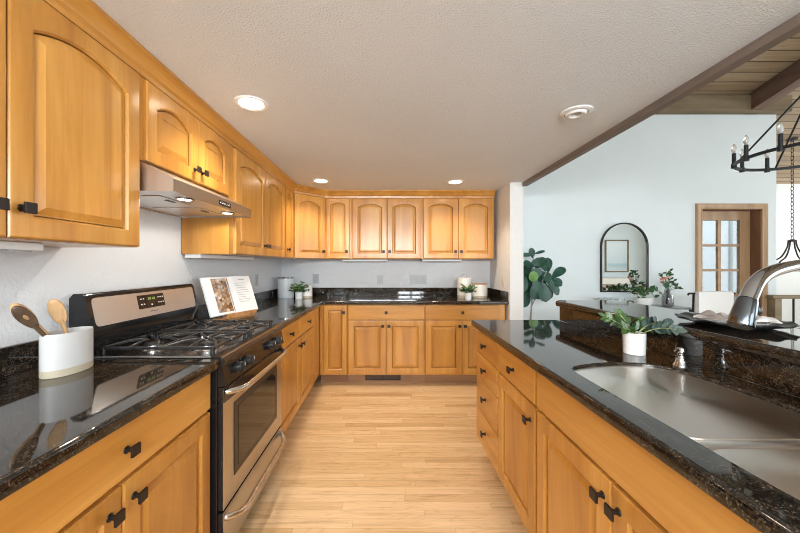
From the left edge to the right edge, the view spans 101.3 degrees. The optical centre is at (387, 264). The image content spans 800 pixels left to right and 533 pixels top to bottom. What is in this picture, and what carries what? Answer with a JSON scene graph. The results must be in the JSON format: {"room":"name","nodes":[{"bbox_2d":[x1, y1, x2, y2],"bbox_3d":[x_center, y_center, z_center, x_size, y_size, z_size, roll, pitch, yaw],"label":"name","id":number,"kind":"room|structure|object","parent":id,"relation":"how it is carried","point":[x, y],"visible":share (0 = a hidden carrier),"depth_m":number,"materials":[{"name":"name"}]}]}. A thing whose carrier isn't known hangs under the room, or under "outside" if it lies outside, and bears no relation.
{"room":"kitchen","nodes":[
{"label":"kitchen","id":0,"kind":"room"},
{"bbox_2d":[0,208,281,347],"bbox_3d":[-1.400,0.000,0.525,0.120,2.600,7.450,0,0,0],"label":"wall","id":1,"kind":"structure","parent":0,"point":[32,279],"depth_m":1.56,"materials":[{"name":"white paint"}]},
{"bbox_2d":[0,339,38,377],"bbox_3d":[-1.329,0.335,0.425,0.020,0.100,1.851,0,0,0],"label":"backsplash","id":2,"kind":"structure","parent":1,"relation":"attached to","point":[16,358],"depth_m":1.18,"materials":[{"name":"stone"}]},
{"bbox_2d":[0,0,139,246],"bbox_3d":[-1.157,-0.446,0.892,0.357,0.748,0.914,0,0,0],"label":"upper cabinet","id":3,"kind":"object","parent":1,"relation":"attached to","point":[70,107],"visible":0.99,"depth_m":1.02,"materials":[{"name":"brown wood"}]},
{"bbox_2d":[0,241,43,251],"bbox_3d":[-1.195,-0.057,0.790,0.130,0.028,0.580,0,0,0],"label":"light","id":4,"kind":"object","parent":3,"relation":"attached to","point":[5,246],"visible":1,"depth_m":1.02,"materials":[{"name":"white plastic"}]},
{"bbox_2d":[0,250,31,251],"bbox_3d":[-1.195,-0.044,0.790,0.090,0.003,0.540,0,0,0],"label":"diffuser","id":5,"kind":"object","parent":4,"relation":"attached to","point":[0,250],"depth_m":1.04,"materials":[{"name":"white"}]},
{"bbox_2d":[140,76,228,196],"bbox_3d":[-1.157,-0.629,1.736,0.357,0.382,0.776,0,0,0],"label":"upper cabinet","id":6,"kind":"object","parent":1,"relation":"attached to","point":[174,141],"visible":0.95,"depth_m":1.60,"materials":[{"name":"brown wood"}]},
{"bbox_2d":[140,161,250,217],"bbox_3d":[-1.107,-0.371,1.735,0.457,0.132,0.767,0,0,0],"label":"range hood","id":7,"kind":"object","parent":1,"relation":"attached to","point":[161,191],"visible":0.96,"depth_m":1.60,"materials":[{"name":"silver metal"}]},
{"bbox_2d":[182,144,284,257],"bbox_3d":[-1.157,-0.446,2.683,0.357,0.748,1.115,0,0,0],"label":"upper cabinet","id":8,"kind":"object","parent":1,"relation":"attached to","point":[262,235],"visible":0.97,"depth_m":2.35,"materials":[{"name":"brown wood"}]},
{"bbox_2d":[185,254,253,259],"bbox_3d":[-1.272,-0.057,2.570,0.105,0.028,0.860,0,0,0],"label":"light","id":9,"kind":"object","parent":8,"relation":"attached to","point":[191,256],"visible":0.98,"depth_m":2.34,"materials":[{"name":"white plastic"}]},
{"bbox_2d":[190,258,238,259],"bbox_3d":[-1.272,-0.044,2.570,0.065,0.003,0.820,0,0,0],"label":"diffuser","id":10,"kind":"object","parent":9,"relation":"attached to","point":[190,258],"depth_m":2.44,"materials":[{"name":"white"}]},
{"bbox_2d":[255,274,257,285],"bbox_3d":[-1.335,0.155,3.350,0.009,0.118,0.075,0,0,0],"label":"wall outlet","id":11,"kind":"object","parent":1,"relation":"attached to","point":[256,275],"visible":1,"depth_m":3.34,"materials":[{"name":"grey plastic"}]},
{"bbox_2d":[283,187,293,257],"bbox_3d":[-1.157,-0.446,3.397,0.357,0.748,0.309,0,0,0],"label":"upper cabinet","id":12,"kind":"object","parent":1,"relation":"attached to","point":[289,195],"visible":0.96,"depth_m":3.38,"materials":[{"name":"brown wood"}]},
{"bbox_2d":[238,368,527,532],"bbox_3d":[3.930,1.350,1.650,10.740,0.100,9.900,0,0,0],"label":"floor","id":13,"kind":"structure","parent":0,"point":[355,457],"depth_m":2.11,"materials":[{"name":"brown wood"}]},
{"bbox_2d":[0,374,209,532],"bbox_3d":[-1.012,0.863,0.891,0.645,0.874,0.912,0,0,0],"label":"base cabinet","id":14,"kind":"object","parent":13,"relation":"on","point":[151,474],"visible":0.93,"depth_m":0.94,"materials":[{"name":"brown wood"}]},
{"bbox_2d":[69,284,285,532],"bbox_3d":[-0.967,0.710,1.736,0.701,1.180,0.758,0,0,0],"label":"gas range","id":15,"kind":"object","parent":13,"relation":"on","point":[247,439],"visible":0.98,"depth_m":1.54,"materials":[{"name":"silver metal"}]},
{"bbox_2d":[93,324,272,358],"bbox_3d":[-0.978,0.391,1.736,0.535,0.026,0.758,0,0,0],"label":"cooktop","id":16,"kind":"object","parent":15,"relation":"in","point":[105,354],"depth_m":1.49,"materials":[{"name":"black metal"}]},
{"bbox_2d":[280,307,318,431],"bbox_3d":[-1.012,0.863,2.835,0.645,0.874,1.420,0,0,0],"label":"base cabinet","id":17,"kind":"object","parent":13,"relation":"on","point":[300,364],"visible":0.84,"depth_m":2.65,"materials":[{"name":"brown wood"}]},
{"bbox_2d":[198,288,508,327],"bbox_3d":[-0.022,0.354,3.135,2.633,0.138,2.028,0,0,0],"label":"countertop","id":18,"kind":"structure","parent":17,"relation":"on","point":[285,312],"depth_m":3.56,"materials":[{"name":"stone"}]},
{"bbox_2d":[213,309,256,319],"bbox_3d":[-1.100,0.273,2.368,0.149,0.224,0.270,0,0,19],"label":"book stand","id":19,"kind":"object","parent":18,"relation":"on","point":[239,315],"visible":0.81,"depth_m":2.31,"materials":[{"name":"brown wood"}]},
{"bbox_2d":[199,276,257,317],"bbox_3d":[-1.129,0.216,2.379,0.112,0.265,0.444,0,0,19],"label":"cookbook","id":20,"kind":"object","parent":19,"relation":"on","point":[223,296],"visible":0.97,"depth_m":2.33,"materials":[{"name":"white paper"}]},
{"bbox_2d":[210,278,235,312],"bbox_3d":[-1.152,0.212,2.302,0.094,0.233,0.151,0,0,19],"label":"photograph","id":21,"kind":"object","parent":20,"relation":"attached to","point":[221,289],"depth_m":2.29},
{"bbox_2d":[277,277,293,298],"bbox_3d":[-1.190,0.262,3.840,0.188,0.245,0.188,0,0,0],"label":"canister","id":22,"kind":"object","parent":18,"relation":"on","point":[284,283],"visible":0.98,"depth_m":3.76,"materials":[{"name":"white ceramic"}]},
{"bbox_2d":[288,281,309,298],"bbox_3d":[-0.998,0.285,3.701,0.237,0.198,0.213,0,0,0],"label":"potted plant","id":23,"kind":"object","parent":18,"relation":"on","point":[300,289],"visible":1,"depth_m":3.67,"materials":[{"name":"green plant"}]},
{"bbox_2d":[301,284,311,297],"bbox_3d":[-0.965,0.307,3.900,0.143,0.155,0.143,0,0,0],"label":"canister","id":24,"kind":"object","parent":18,"relation":"on","point":[307,294],"visible":0.61,"depth_m":3.84,"materials":[{"name":"white ceramic"}]},
{"bbox_2d":[457,275,470,297],"bbox_3d":[0.905,0.248,3.880,0.159,0.272,0.159,0,0,0],"label":"canister","id":25,"kind":"object","parent":18,"relation":"on","point":[465,281],"visible":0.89,"depth_m":3.82,"materials":[{"name":"beige ceramic"}]},
{"bbox_2d":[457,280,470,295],"bbox_3d":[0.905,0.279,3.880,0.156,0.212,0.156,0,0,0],"label":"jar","id":26,"kind":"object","parent":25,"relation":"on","point":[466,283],"depth_m":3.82,"materials":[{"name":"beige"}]},
{"bbox_2d":[458,283,476,299],"bbox_3d":[0.896,0.296,3.662,0.203,0.177,0.210,0,0,0],"label":"potted plant","id":27,"kind":"object","parent":18,"relation":"on","point":[468,295],"visible":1,"depth_m":3.63,"materials":[{"name":"green plant"}]},
{"bbox_2d":[471,283,486,297],"bbox_3d":[1.100,0.302,3.930,0.190,0.165,0.190,0,0,0],"label":"canister","id":28,"kind":"object","parent":18,"relation":"on","point":[481,290],"visible":0.91,"depth_m":3.85,"materials":[{"name":"beige ceramic"}]},
{"bbox_2d":[320,305,347,382],"bbox_3d":[-0.585,0.863,3.822,0.300,0.874,0.645,0,0,0],"label":"base cabinet","id":29,"kind":"object","parent":13,"relation":"on","point":[333,318],"visible":0.88,"depth_m":3.53,"materials":[{"name":"brown wood"}]},
{"bbox_2d":[348,305,424,382],"bbox_3d":[-0.015,0.863,3.822,0.835,0.874,0.645,0,0,0],"label":"base cabinet","id":30,"kind":"object","parent":13,"relation":"on","point":[382,339],"visible":0.99,"depth_m":3.53,"materials":[{"name":"brown wood"}]},
{"bbox_2d":[365,375,400,379],"bbox_3d":[-0.050,1.236,3.619,0.390,0.068,0.012,0,0,0],"label":"floor vent","id":31,"kind":"object","parent":30,"relation":"attached to","point":[365,375],"visible":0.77,"depth_m":3.62,"materials":[{"name":"black metal"}]},
{"bbox_2d":[424,305,504,382],"bbox_3d":[0.840,0.863,3.822,0.870,0.874,0.645,0,0,0],"label":"base cabinet","id":32,"kind":"object","parent":13,"relation":"on","point":[451,350],"visible":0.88,"depth_m":3.53,"materials":[{"name":"brown wood"}]},
{"bbox_2d":[477,329,500,472],"bbox_3d":[0.885,0.863,2.047,0.605,0.874,0.435,0,0,0],"label":"base cabinet","id":33,"kind":"object","parent":13,"relation":"on","point":[487,353],"visible":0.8,"depth_m":1.99,"materials":[{"name":"brown wood"}]},
{"bbox_2d":[498,345,539,532],"bbox_3d":[0.885,0.863,1.595,0.605,0.874,0.470,0,0,0],"label":"base cabinet","id":34,"kind":"object","parent":13,"relation":"on","point":[517,381],"visible":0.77,"depth_m":1.54,"materials":[{"name":"brown wood"}]},
{"bbox_2d":[523,248,565,319],"bbox_3d":[1.760,0.549,3.770,0.532,1.502,0.341,0,0,26],"label":"fiddle leaf fig","id":35,"kind":"object","parent":13,"relation":"on","point":[535,280],"visible":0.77,"depth_m":3.78,"materials":[{"name":"green plant"}]},
{"bbox_2d":[537,372,760,532],"bbox_3d":[0.885,0.863,0.902,0.605,0.874,0.915,0,0,0],"label":"base cabinet","id":36,"kind":"object","parent":13,"relation":"on","point":[592,477],"visible":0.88,"depth_m":0.93,"materials":[{"name":"brown wood"}]},
{"bbox_2d":[651,304,691,311],"bbox_3d":[3.000,0.895,3.920,1.000,0.810,0.320,0,0,0],"label":"console table","id":37,"kind":"object","parent":13,"relation":"on","point":[675,307],"visible":0.06,"depth_m":3.78,"materials":[{"name":"grey metal"}]},
{"bbox_2d":[628,285,662,305],"bbox_3d":[3.079,0.364,3.942,0.390,0.252,0.231,0,0,0],"label":"bowl planter","id":38,"kind":"object","parent":37,"relation":"on","point":[640,290],"visible":0.99,"depth_m":3.89,"materials":[{"name":"white ceramic"}]},
{"bbox_2d":[633,297,652,305],"bbox_3d":[3.060,0.440,3.930,0.190,0.100,0.190,0,0,0],"label":"bowl","id":39,"kind":"object","parent":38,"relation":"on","point":[638,300],"depth_m":3.86,"materials":[{"name":"white ceramic"}]},
{"bbox_2d":[658,268,682,306],"bbox_3d":[3.365,0.265,3.894,0.256,0.451,0.122,0,0,11],"label":"flower vase","id":40,"kind":"object","parent":37,"relation":"on","point":[667,299],"visible":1,"depth_m":3.88,"materials":[{"name":"clear glass"}]},
{"bbox_2d":[556,300,799,397],"bbox_3d":[1.381,0.772,0.902,0.437,1.055,2.805,0,0,0],"label":"raised bar","id":41,"kind":"object","parent":13,"relation":"on","point":[770,359],"visible":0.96,"depth_m":1.20,"materials":[{"name":"stone"}]},
{"bbox_2d":[675,312,799,329],"bbox_3d":[1.400,0.230,1.335,0.350,0.030,0.350,0,0,0],"label":"charger plate","id":42,"kind":"object","parent":41,"relation":"on","point":[685,315],"visible":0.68,"depth_m":1.27,"materials":[{"name":"black ceramic"}]},
{"bbox_2d":[698,318,771,326],"bbox_3d":[1.400,0.230,1.335,0.216,0.016,0.216,0,0,0],"label":"dinner plate","id":43,"kind":"object","parent":42,"relation":"on","point":[759,324],"visible":0.38,"depth_m":1.30,"materials":[{"name":"white ceramic"}]},
{"bbox_2d":[693,310,728,319],"bbox_3d":[1.356,0.205,1.370,0.112,0.031,0.116,0,0,-38],"label":"linen napkin","id":44,"kind":"object","parent":43,"relation":"on","point":[710,314],"visible":0.94,"depth_m":1.36,"materials":[{"name":"beige fabric"}]},
{"bbox_2d":[756,316,782,323],"bbox_3d":[1.451,0.205,1.293,0.122,0.024,0.111,0,0,41],"label":"linen napkin","id":45,"kind":"object","parent":43,"relation":"on","point":[759,318],"visible":0.38,"depth_m":1.25,"materials":[{"name":"grey fabric"}]},
{"bbox_2d":[687,291,735,314],"bbox_3d":[3.510,0.792,3.370,0.520,1.016,0.480,0,0,0],"label":"dining chair","id":46,"kind":"object","parent":13,"relation":"on","point":[715,301],"visible":0.34,"depth_m":3.53,"materials":[{"name":"white fabric"}]},
{"bbox_2d":[766,295,799,322],"bbox_3d":[5.987,0.838,4.103,2.425,0.925,0.085,0,0,0],"label":"stair railing","id":47,"kind":"object","parent":13,"relation":"on","point":[774,301],"visible":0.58,"depth_m":4.07,"materials":[{"name":"brown wood"}]},
{"bbox_3d":[-1.012,0.863,-0.024,0.645,0.874,0.912,0,0,0],"label":"base cabinet","id":48,"kind":"object","parent":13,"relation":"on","visible":0},
{"bbox_2d":[0,339,219,500],"bbox_3d":[-1.014,0.354,0.425,0.649,0.138,1.851,0,0,0],"label":"countertop","id":49,"kind":"structure","parent":48,"relation":"on","point":[45,423],"depth_m":0.93,"materials":[{"name":"stone"}]},
{"bbox_2d":[39,326,92,378],"bbox_3d":[-1.155,0.310,1.185,0.104,0.148,0.172,0,0,0],"label":"utensil crock","id":50,"kind":"object","parent":49,"relation":"on","point":[61,354],"visible":0.97,"depth_m":1.14,"materials":[{"name":"white ceramic"}]},
{"bbox_2d":[11,306,46,336],"bbox_3d":[-1.155,0.238,1.106,0.028,0.226,0.210,0,0,-7],"label":"slotted spoon","id":51,"kind":"object","parent":50,"relation":"in","point":[17,312],"visible":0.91,"depth_m":1.04,"materials":[{"name":"brown wood"}]},
{"bbox_2d":[10,303,49,334],"bbox_3d":[-1.183,0.236,1.131,0.022,0.230,0.188,0,0,6],"label":"wooden spatula","id":52,"kind":"object","parent":50,"relation":"in","point":[13,304],"visible":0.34,"depth_m":1.08,"materials":[{"name":"brown wood"}]},
{"bbox_2d":[47,299,68,332],"bbox_3d":[-1.165,0.234,1.179,0.021,0.230,0.085,0,0,22],"label":"wooden spoon","id":53,"kind":"object","parent":50,"relation":"in","point":[56,309],"visible":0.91,"depth_m":1.17,"materials":[{"name":"brown wood"}]},
{"bbox_3d":[0.885,0.863,-0.012,0.605,0.874,0.915,0,0,0],"label":"base cabinet","id":54,"kind":"object","parent":13,"relation":"on","visible":0},
{"bbox_2d":[471,320,799,532],"bbox_3d":[0.894,0.404,0.905,0.614,0.038,2.810,0,0,0],"label":"countertop","id":55,"kind":"structure","parent":54,"relation":"on","point":[553,349],"depth_m":0.95,"materials":[{"name":"stone"}]},
{"bbox_2d":[598,308,687,355],"bbox_3d":[1.062,0.287,1.390,0.290,0.195,0.155,0,0,31],"label":"potted plant","id":56,"kind":"object","parent":55,"relation":"on","point":[634,342],"visible":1,"depth_m":1.39,"materials":[{"name":"green plant"}]},
{"bbox_2d":[673,346,688,367],"bbox_3d":[1.112,0.348,1.250,0.061,0.073,0.048,0,0,0],"label":"soap dispenser","id":57,"kind":"object","parent":55,"relation":"on","point":[680,360],"visible":1,"depth_m":1.24,"materials":[{"name":"silver metal"}]},
{"bbox_2d":[573,365,799,499],"bbox_3d":[0.889,0.504,0.878,0.425,0.218,0.834,0,0,0],"label":"sink","id":58,"kind":"object","parent":55,"relation":"in","point":[761,437],"visible":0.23,"depth_m":0.86,"materials":[{"name":"silver metal"}]},
{"bbox_2d":[727,260,799,330],"bbox_3d":[0.971,0.185,0.727,0.466,0.399,0.137,0,0,-19],"label":"faucet","id":59,"kind":"object","parent":55,"relation":"on","point":[744,312],"visible":1,"depth_m":0.70,"materials":[{"name":"silver metal"}]},
{"bbox_2d":[92,0,799,191],"bbox_3d":[-0.008,-0.902,1.025,2.864,0.060,6.450,0,0,0],"label":"ceiling","id":60,"kind":"structure","parent":0,"point":[358,94],"depth_m":1.43,"materials":[{"name":"white paint"}]},
{"bbox_2d":[234,95,267,111],"bbox_3d":[-0.735,-0.869,1.770,0.170,0.007,0.170,0,0,0],"label":"recessed light","id":61,"kind":"object","parent":60,"relation":"in","point":[251,103],"visible":1,"depth_m":1.76,"materials":[{"name":"white paint"}]},
{"bbox_2d":[313,179,328,182],"bbox_3d":[-0.690,-0.869,3.400,0.170,0.007,0.170,0,0,0],"label":"recessed light","id":62,"kind":"object","parent":60,"relation":"in","point":[314,180],"visible":1,"depth_m":3.40,"materials":[{"name":"white paint"}]},
{"bbox_2d":[447,180,462,183],"bbox_3d":[0.710,-0.869,3.440,0.170,0.007,0.170,0,0,0],"label":"recessed light","id":63,"kind":"object","parent":60,"relation":"in","point":[450,181],"visible":1,"depth_m":3.43,"materials":[{"name":"white paint"}]},
{"bbox_2d":[559,105,593,119],"bbox_3d":[1.075,-0.862,1.870,0.170,0.020,0.170,0,0,0],"label":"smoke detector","id":64,"kind":"object","parent":60,"relation":"in","point":[570,113],"visible":1,"depth_m":1.85,"materials":[{"name":"white paint"}]},
{"bbox_2d":[490,182,522,319],"bbox_3d":[1.365,0.209,3.882,0.141,2.182,0.835,0,0,0],"label":"wall partition","id":65,"kind":"structure","parent":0,"point":[507,261],"depth_m":3.48,"materials":[{"name":"white paint"}]},
{"bbox_2d":[43,0,495,197],"bbox_3d":[0.102,-0.828,2.152,2.300,0.086,3.435,0,0,0],"label":"crown molding","id":66,"kind":"structure","parent":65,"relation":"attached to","point":[86,15],"depth_m":1.58,"materials":[{"name":"brown wood"}]},
{"bbox_2d":[502,276,504,286],"bbox_3d":[1.290,0.180,3.660,0.010,0.118,0.075,0,0,0],"label":"light switch","id":67,"kind":"object","parent":65,"relation":"attached to","point":[503,277],"visible":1,"depth_m":3.64,"materials":[{"name":"beige plastic"}]},
{"bbox_2d":[282,115,775,367],"bbox_3d":[1.748,-0.500,4.230,6.415,3.600,0.160,0,0,0],"label":"wall","id":68,"kind":"structure","parent":0,"point":[651,176],"depth_m":4.18,"materials":[{"name":"white paint"}]},
{"bbox_2d":[267,193,324,258],"bbox_3d":[-1.027,-0.446,3.850,0.620,0.748,0.595,0,0,0],"label":"upper cabinet","id":69,"kind":"object","parent":68,"relation":"attached to","point":[309,211],"visible":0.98,"depth_m":3.68,"materials":[{"name":"brown wood"}]},
{"bbox_2d":[313,274,318,283],"bbox_3d":[-0.908,0.175,4.145,0.075,0.118,0.009,0,0,0],"label":"wall outlet","id":70,"kind":"object","parent":68,"relation":"attached to","point":[315,276],"visible":1,"depth_m":4.14,"materials":[{"name":"grey plastic"}]},
{"bbox_2d":[325,198,350,258],"bbox_3d":[-0.578,-0.446,3.973,0.305,0.748,0.345,0,0,0],"label":"upper cabinet","id":71,"kind":"object","parent":68,"relation":"attached to","point":[337,210],"visible":0.99,"depth_m":3.83,"materials":[{"name":"brown wood"}]},
{"bbox_2d":[377,275,382,283],"bbox_3d":[-0.095,0.185,4.145,0.075,0.118,0.009,0,0,0],"label":"wall outlet","id":72,"kind":"object","parent":68,"relation":"attached to","point":[379,277],"visible":1,"depth_m":4.14,"materials":[{"name":"grey plastic"}]},
{"bbox_2d":[351,198,421,258],"bbox_3d":[-0.009,-0.446,3.973,0.830,0.748,0.345,0,0,0],"label":"upper cabinet","id":73,"kind":"object","parent":68,"relation":"attached to","point":[381,228],"visible":0.99,"depth_m":3.83,"materials":[{"name":"brown wood"}]},
{"bbox_2d":[342,259,386,261],"bbox_3d":[-0.275,-0.057,4.030,0.550,0.028,0.100,0,0,0],"label":"light","id":74,"kind":"object","parent":73,"relation":"attached to","point":[344,260],"visible":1,"depth_m":3.98,"materials":[{"name":"white plastic"}]},
{"bbox_2d":[344,261,385,261],"bbox_3d":[-0.275,-0.044,4.030,0.510,0.003,0.060,0,0,0],"label":"diffuser","id":75,"kind":"object","parent":74,"relation":"attached to","point":[344,261],"depth_m":4.03,"materials":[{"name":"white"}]},
{"bbox_2d":[409,275,425,283],"bbox_3d":[0.379,0.183,4.145,0.202,0.101,0.010,0,0,0],"label":"wall outlet","id":76,"kind":"object","parent":68,"relation":"attached to","point":[413,279],"visible":1,"depth_m":4.14,"materials":[{"name":"grey plastic"}]},
{"bbox_2d":[422,198,493,258],"bbox_3d":[0.830,-0.446,3.973,0.845,0.748,0.345,0,0,0],"label":"upper cabinet","id":77,"kind":"object","parent":68,"relation":"attached to","point":[452,228],"visible":0.99,"depth_m":3.83,"materials":[{"name":"brown wood"}]},
{"bbox_2d":[421,259,461,261],"bbox_3d":[0.660,-0.057,4.030,0.480,0.028,0.100,0,0,0],"label":"light","id":78,"kind":"object","parent":77,"relation":"attached to","point":[423,260],"visible":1,"depth_m":3.98,"materials":[{"name":"white plastic"}]},
{"bbox_2d":[423,261,458,261],"bbox_3d":[0.660,-0.044,4.030,0.440,0.003,0.060,0,0,0],"label":"diffuser","id":79,"kind":"object","parent":78,"relation":"attached to","point":[423,261],"depth_m":4.03,"materials":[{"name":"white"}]},
{"bbox_2d":[600,223,648,291],"bbox_3d":[3.006,-0.098,4.164,0.603,0.881,0.028,0,0,0],"label":"wall mirror","id":80,"kind":"object","parent":68,"relation":"attached to","point":[624,247],"visible":0.99,"depth_m":4.17,"materials":[{"name":"mirror"}]},
{"bbox_2d":[654,95,791,114],"bbox_3d":[3.256,-2.015,4.130,3.568,0.200,0.100,0,0,0],"label":"header","id":81,"kind":"object","parent":68,"relation":"attached to","point":[690,104],"visible":0.34,"depth_m":4.08,"materials":[{"name":"brown wood"}]},
{"bbox_2d":[702,211,749,300],"bbox_3d":[4.375,0.293,4.275,0.748,1.994,0.120,0,0,0],"label":"door","id":82,"kind":"structure","parent":68,"relation":"in","point":[725,234],"depth_m":4.31,"materials":[{"name":"brown wood"}]},
{"bbox_2d":[695,203,767,316],"bbox_3d":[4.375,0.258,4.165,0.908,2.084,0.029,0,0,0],"label":"trim","id":83,"kind":"structure","parent":68,"relation":"attached to","point":[698,206],"depth_m":4.16,"materials":[{"name":"brown wood"}]},
{"bbox_2d":[690,32,799,183],"bbox_3d":[5.363,-2.296,3.600,7.874,1.524,6.000,0,0,0],"label":"vault","id":84,"kind":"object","parent":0,"point":[746,78],"depth_m":3.96,"materials":[{"name":"brown wood"}]},
{"bbox_2d":[731,96,799,172],"bbox_3d":[3.000,-1.671,2.290,0.816,1.827,0.816,0,0,0],"label":"ring chandelier","id":85,"kind":"object","parent":84,"relation":"hanging from","point":[744,155],"visible":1,"depth_m":2.42,"materials":[{"name":"black metal"}]},
{"bbox_2d":[745,59,799,113],"bbox_3d":[4.598,-2.452,2.380,0.145,1.085,3.560,0,0,0],"label":"rafter","id":86,"kind":"object","parent":84,"relation":"attached to","point":[786,81],"visible":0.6,"depth_m":3.83,"materials":[{"name":"brown wood"}]},
{"bbox_2d":[776,137,799,271],"bbox_3d":[6.170,-0.929,5.000,0.468,2.058,0.468,0,0,25],"label":"pendant lantern","id":87,"kind":"object","parent":84,"relation":"hanging from","point":[793,240],"visible":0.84,"depth_m":5.00,"materials":[{"name":"black metal"}]},
{"bbox_2d":[776,184,799,327],"bbox_3d":[5.318,-0.350,6.460,7.764,3.300,0.120,0,0,0],"label":"wall","id":88,"kind":"structure","parent":0,"point":[788,283],"depth_m":6.40,"materials":[{"name":"white paint"}]},
{"bbox_3d":[1.449,-2.046,0.990,0.045,2.307,6.380,0,0,0],"label":"wall","id":89,"kind":"structure","parent":0,"visible":0},
{"bbox_2d":[522,13,799,185],"bbox_3d":[1.448,-0.861,0.632,0.049,0.062,5.664,0,0,0],"label":"trim","id":90,"kind":"structure","parent":89,"relation":"attached to","point":[789,28],"depth_m":1.53,"materials":[{"name":"brown wood"}]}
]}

